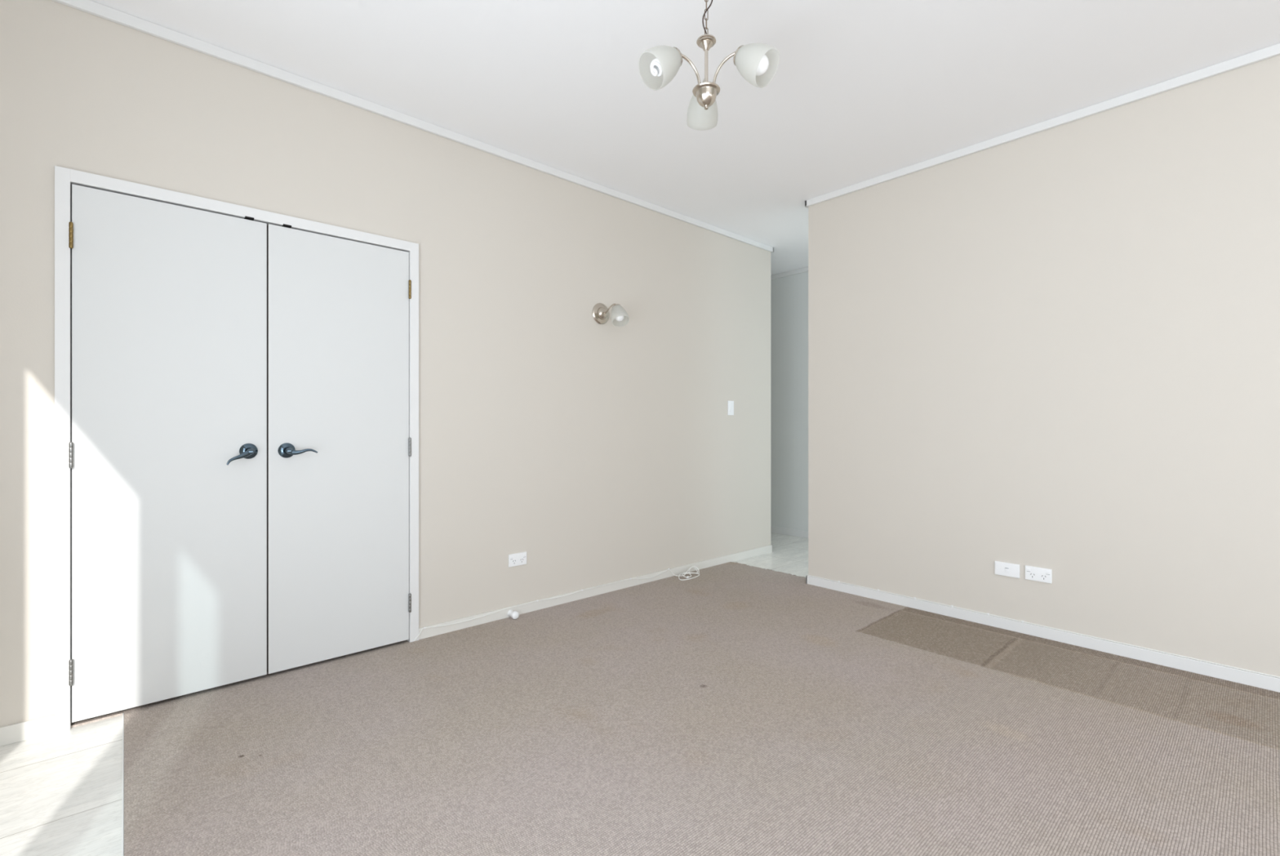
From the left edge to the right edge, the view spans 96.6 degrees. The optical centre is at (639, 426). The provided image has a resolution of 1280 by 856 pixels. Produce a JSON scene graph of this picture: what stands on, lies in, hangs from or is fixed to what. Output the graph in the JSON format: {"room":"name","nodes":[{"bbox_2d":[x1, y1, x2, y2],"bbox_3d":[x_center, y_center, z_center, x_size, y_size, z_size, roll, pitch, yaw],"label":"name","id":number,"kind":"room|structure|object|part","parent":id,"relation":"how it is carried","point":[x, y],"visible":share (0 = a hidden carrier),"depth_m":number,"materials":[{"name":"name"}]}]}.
{"room":"empty living room","nodes":[
{"label":"empty living room","id":0,"kind":"room"},
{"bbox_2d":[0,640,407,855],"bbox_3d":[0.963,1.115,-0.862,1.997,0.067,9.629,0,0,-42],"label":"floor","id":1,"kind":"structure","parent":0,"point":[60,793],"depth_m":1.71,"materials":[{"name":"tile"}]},
{"bbox_2d":[121,712,124,855],"bbox_3d":[1.036,1.084,-1.148,0.004,0.007,8.908,0,0,-42],"label":"trim","id":2,"kind":"structure","parent":1,"relation":"on","point":[122,783],"depth_m":1.67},
{"bbox_2d":[0,0,770,726],"bbox_3d":[-1.831,-0.235,4.486,5.031,2.646,3.291,0,0,-42],"label":"wall","id":3,"kind":"structure","parent":0,"point":[605,453],"depth_m":3.07,"materials":[{"name":"beige paint"}]},
{"bbox_2d":[0,713,54,746],"bbox_3d":[-2.262,1.056,1.868,0.480,0.064,0.012,0,0,-42],"label":"baseboard","id":4,"kind":"structure","parent":3,"relation":"attached to","point":[45,725],"depth_m":1.98,"materials":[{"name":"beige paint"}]},
{"bbox_2d":[68,183,266,722],"bbox_3d":[-1.817,0.096,2.237,0.602,1.940,0.110,0,0,-42],"label":"door","id":5,"kind":"structure","parent":3,"relation":"in","point":[167,449],"depth_m":2.23,"materials":[{"name":"white paint"}]},
{"bbox_3d":[-1.645,0.123,2.345,0.029,0.065,0.099,0,0,42],"label":"lever","id":6,"kind":"part","parent":5,"relation":"part of","materials":[{"name":"silver metal"}]},
{"bbox_3d":[-1.641,0.103,2.395,0.066,0.066,0.040,0,0,-42],"label":"handle","id":7,"kind":"part","parent":5,"relation":"part of","materials":[{"name":"silver metal"}]},
{"bbox_2d":[54,165,418,733],"bbox_3d":[-1.637,0.081,2.497,1.290,2.014,0.120,0,0,-42],"label":"trim","id":8,"kind":"structure","parent":3,"relation":"attached to","point":[64,177],"depth_m":2.05,"materials":[{"name":"wood"}]},
{"bbox_3d":[-1.661,-0.882,2.421,0.032,0.006,0.040,0,0,-42],"label":"strike plate","id":9,"kind":"part","parent":8,"relation":"part of","materials":[{"name":"metal"}]},
{"bbox_3d":[-1.559,-0.882,2.513,0.032,0.006,0.040,0,0,-42],"label":"strike plate","id":10,"kind":"part","parent":8,"relation":"part of","materials":[{"name":"metal"}]},
{"bbox_2d":[266,223,411,673],"bbox_3d":[-1.365,0.096,2.647,0.606,1.940,0.110,0,0,-42],"label":"door","id":11,"kind":"structure","parent":3,"relation":"in","point":[339,442],"depth_m":2.63,"materials":[{"name":"white paint"}]},
{"bbox_3d":[-1.538,0.104,2.488,0.066,0.066,0.040,0,0,-42],"label":"handle","id":12,"kind":"part","parent":11,"relation":"part of","materials":[{"name":"silver metal"}]},
{"bbox_3d":[-1.480,0.107,2.493,0.121,0.031,0.029,0,0,-37],"label":"lever","id":13,"kind":"part","parent":11,"relation":"part of","materials":[{"name":"silver metal"}]},
{"bbox_2d":[51,0,773,253],"bbox_3d":[-1.744,-1.536,4.552,4.849,0.042,3.309,0,0,-42],"label":"trim","id":14,"kind":"structure","parent":3,"relation":"attached to","point":[89,6],"depth_m":2.67,"materials":[{"name":"white paint"}]},
{"bbox_2d":[508,551,526,566],"bbox_3d":[-0.703,0.763,3.280,0.116,0.072,0.011,0,0,-42],"label":"power socket","id":15,"kind":"object","parent":3,"relation":"attached to","point":[517,558],"visible":1,"depth_m":3.28,"materials":[{"name":"white plastic"}]},
{"bbox_2d":[418,543,773,639],"bbox_3d":[-1.092,1.056,5.147,3.072,0.064,3.303,0,0,-42],"label":"baseboard","id":16,"kind":"structure","parent":3,"relation":"attached to","point":[432,631],"depth_m":3.57,"materials":[{"name":"white paint"}]},
{"bbox_2d":[592,302,629,326],"bbox_3d":[-0.166,-0.711,3.593,0.138,0.177,0.268,0,0,-42],"label":"wall light","id":17,"kind":"object","parent":3,"relation":"attached to","point":[619,315],"visible":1,"depth_m":3.58,"materials":[{"name":"silver metal"}]},
{"bbox_3d":[-0.188,-0.750,3.618,0.010,0.052,0.123,0,0,-42],"label":"arm","id":18,"kind":"part","parent":17,"relation":"part of","materials":[{"name":"silver metal"}]},
{"bbox_3d":[-0.128,-0.690,3.531,0.112,0.136,0.126,0,0,-42],"label":"lamp shade","id":19,"kind":"part","parent":17,"relation":"part of","materials":[{"name":"white glass"}]},
{"bbox_3d":[-0.134,-0.701,3.541,0.059,0.099,0.078,0,0,-42],"label":"bulb","id":20,"kind":"part","parent":17,"relation":"part of","materials":[{"name":"white glass"}]},
{"bbox_2d":[727,400,733,414],"bbox_3d":[0.730,-0.150,4.576,0.072,0.116,0.011,0,0,-42],"label":"light switch","id":21,"kind":"object","parent":3,"relation":"attached to","point":[730,403],"visible":1,"depth_m":4.57,"materials":[{"name":"white plastic"}]},
{"bbox_2d":[90,0,1279,275],"bbox_3d":[1.487,-1.598,1.481,5.918,0.080,12.400,0,0,-42],"label":"ceiling","id":22,"kind":"structure","parent":0,"point":[860,91],"depth_m":2.46,"materials":[{"name":"white paint"}]},
{"bbox_2d":[638,0,779,130],"bbox_3d":[0.213,-1.293,1.819,0.422,0.530,0.424,0,0,-42],"label":"chandelier","id":23,"kind":"object","parent":22,"relation":"hanging from","point":[757,64],"visible":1,"depth_m":1.79,"materials":[{"name":"white glass"}]},
{"bbox_3d":[0.075,-1.129,1.776,0.093,0.081,0.049,0,0,-28],"label":"bulb","id":24,"kind":"part","parent":23,"relation":"part of","materials":[{"name":"white glass"}]},
{"bbox_3d":[0.061,-1.116,1.774,0.136,0.132,0.114,0,0,-42],"label":"lamp shade","id":25,"kind":"part","parent":23,"relation":"part of","materials":[{"name":"white glass"}]},
{"bbox_3d":[0.157,-1.139,1.819,0.087,0.084,0.009,0,0,-28],"label":"arm","id":26,"kind":"part","parent":23,"relation":"part of","materials":[{"name":"silver metal"}]},
{"bbox_3d":[0.223,-1.116,2.020,0.111,0.132,0.137,0,0,0],"label":"lamp shade","id":27,"kind":"part","parent":23,"relation":"part of","materials":[{"name":"white glass"}]},
{"bbox_3d":[0.215,-1.157,1.850,0.011,0.131,0.011,0,0,3],"label":"stem","id":28,"kind":"part","parent":23,"relation":"part of","materials":[{"name":"silver metal"}]},
{"bbox_3d":[0.220,-1.393,1.848,0.035,0.271,0.019,0,0,9],"label":"cord","id":29,"kind":"part","parent":23,"relation":"part of","materials":[{"name":"silver metal"}]},
{"bbox_3d":[0.271,-1.139,1.815,0.087,0.084,0.009,0,0,32],"label":"arm","id":30,"kind":"part","parent":23,"relation":"part of","materials":[{"name":"silver metal"}]},
{"bbox_3d":[0.363,-1.116,1.762,0.115,0.132,0.136,0,0,-42],"label":"lamp shade","id":31,"kind":"part","parent":23,"relation":"part of","materials":[{"name":"white glass"}]},
{"bbox_3d":[0.354,-1.127,1.768,0.061,0.088,0.096,0,0,-42],"label":"bulb","id":32,"kind":"part","parent":23,"relation":"part of","materials":[{"name":"white glass"}]},
{"bbox_2d":[734,532,808,577],"bbox_3d":[3.119,1.118,2.958,1.515,0.060,12.400,0,0,-42],"label":"floor","id":33,"kind":"structure","parent":0,"point":[789,554],"depth_m":4.75,"materials":[{"name":"tile"}]},
{"bbox_2d":[770,271,808,531],"bbox_3d":[3.643,-0.235,3.433,0.100,2.646,12.200,0,0,-42],"label":"wall","id":34,"kind":"structure","parent":0,"point":[788,294],"depth_m":5.73,"materials":[{"name":"white paint"}]},
{"bbox_2d":[770,525,808,537],"bbox_3d":[3.602,1.056,3.395,0.012,0.064,12.200,0,0,-42],"label":"baseboard","id":35,"kind":"structure","parent":34,"relation":"attached to","point":[800,533],"depth_m":5.71,"materials":[{"name":"white paint"}]},
{"bbox_2d":[770,266,808,279],"bbox_3d":[3.600,-1.536,3.393,0.018,0.042,12.200,0,0,-42],"label":"trim","id":36,"kind":"structure","parent":34,"relation":"attached to","point":[806,268],"depth_m":5.70,"materials":[{"name":"white paint"}]},
{"bbox_2d":[808,54,1279,675],"bbox_3d":[3.927,-0.235,0.947,0.100,2.646,8.134,0,0,-42],"label":"wall","id":37,"kind":"structure","parent":0,"point":[1057,348],"depth_m":2.84,"materials":[{"name":"beige paint"}]},
{"bbox_2d":[994,560,1019,577],"bbox_3d":[1.958,0.761,3.040,0.010,0.072,0.116,0,0,-42],"label":"data plate","id":38,"kind":"object","parent":37,"relation":"attached to","point":[1003,568],"visible":1,"depth_m":3.04,"materials":[{"name":"white plastic"}]},
{"bbox_2d":[1025,564,1052,582],"bbox_3d":[2.051,0.760,2.936,0.011,0.072,0.116,0,0,-42],"label":"power socket","id":39,"kind":"object","parent":37,"relation":"attached to","point":[1033,573],"visible":1,"depth_m":2.93,"materials":[{"name":"white plastic"}]},
{"bbox_2d":[804,43,1279,208],"bbox_3d":[3.921,-1.536,0.954,0.136,0.042,8.152,0,0,-42],"label":"trim","id":40,"kind":"structure","parent":37,"relation":"attached to","point":[1273,51],"depth_m":2.82,"materials":[{"name":"white paint"}]},
{"bbox_2d":[805,573,1279,692],"bbox_3d":[3.923,1.056,0.952,0.124,0.064,8.146,0,0,-42],"label":"baseboard","id":41,"kind":"structure","parent":37,"relation":"attached to","point":[1234,674],"depth_m":2.82,"materials":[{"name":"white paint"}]},
{"bbox_3d":[2.401,1.118,0.022,3.490,0.060,9.009,0,0,-42],"label":"floor slab","id":42,"kind":"structure","parent":0,"visible":0},
{"bbox_2d":[124,561,1279,855],"bbox_3d":[2.387,1.084,0.076,3.641,0.008,8.909,0,0,-42],"label":"carpet","id":43,"kind":"object","parent":42,"relation":"on","point":[732,708],"visible":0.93,"depth_m":1.95,"materials":[{"name":"beige carpet"}]},
{"bbox_2d":[507,609,519,618],"bbox_3d":[-0.713,1.058,3.214,0.044,0.044,0.070,0,0,-42],"label":"door stop","id":44,"kind":"object","parent":43,"relation":"on","point":[514,614],"visible":1,"depth_m":3.19,"materials":[{"name":"white plastic"}]},
{"bbox_3d":[-0.724,1.058,3.225,0.034,0.034,0.040,0,0,-42],"label":"post","id":45,"kind":"part","parent":44,"relation":"part of","materials":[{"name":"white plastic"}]},
{"bbox_2d":[413,565,699,640],"bbox_3d":[-0.328,1.048,3.513,2.068,0.064,0.145,0,0,-42],"label":"cable","id":46,"kind":"object","parent":43,"relation":"on","point":[686,572],"visible":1,"depth_m":3.58,"materials":[{"name":"white plastic"}]}
]}

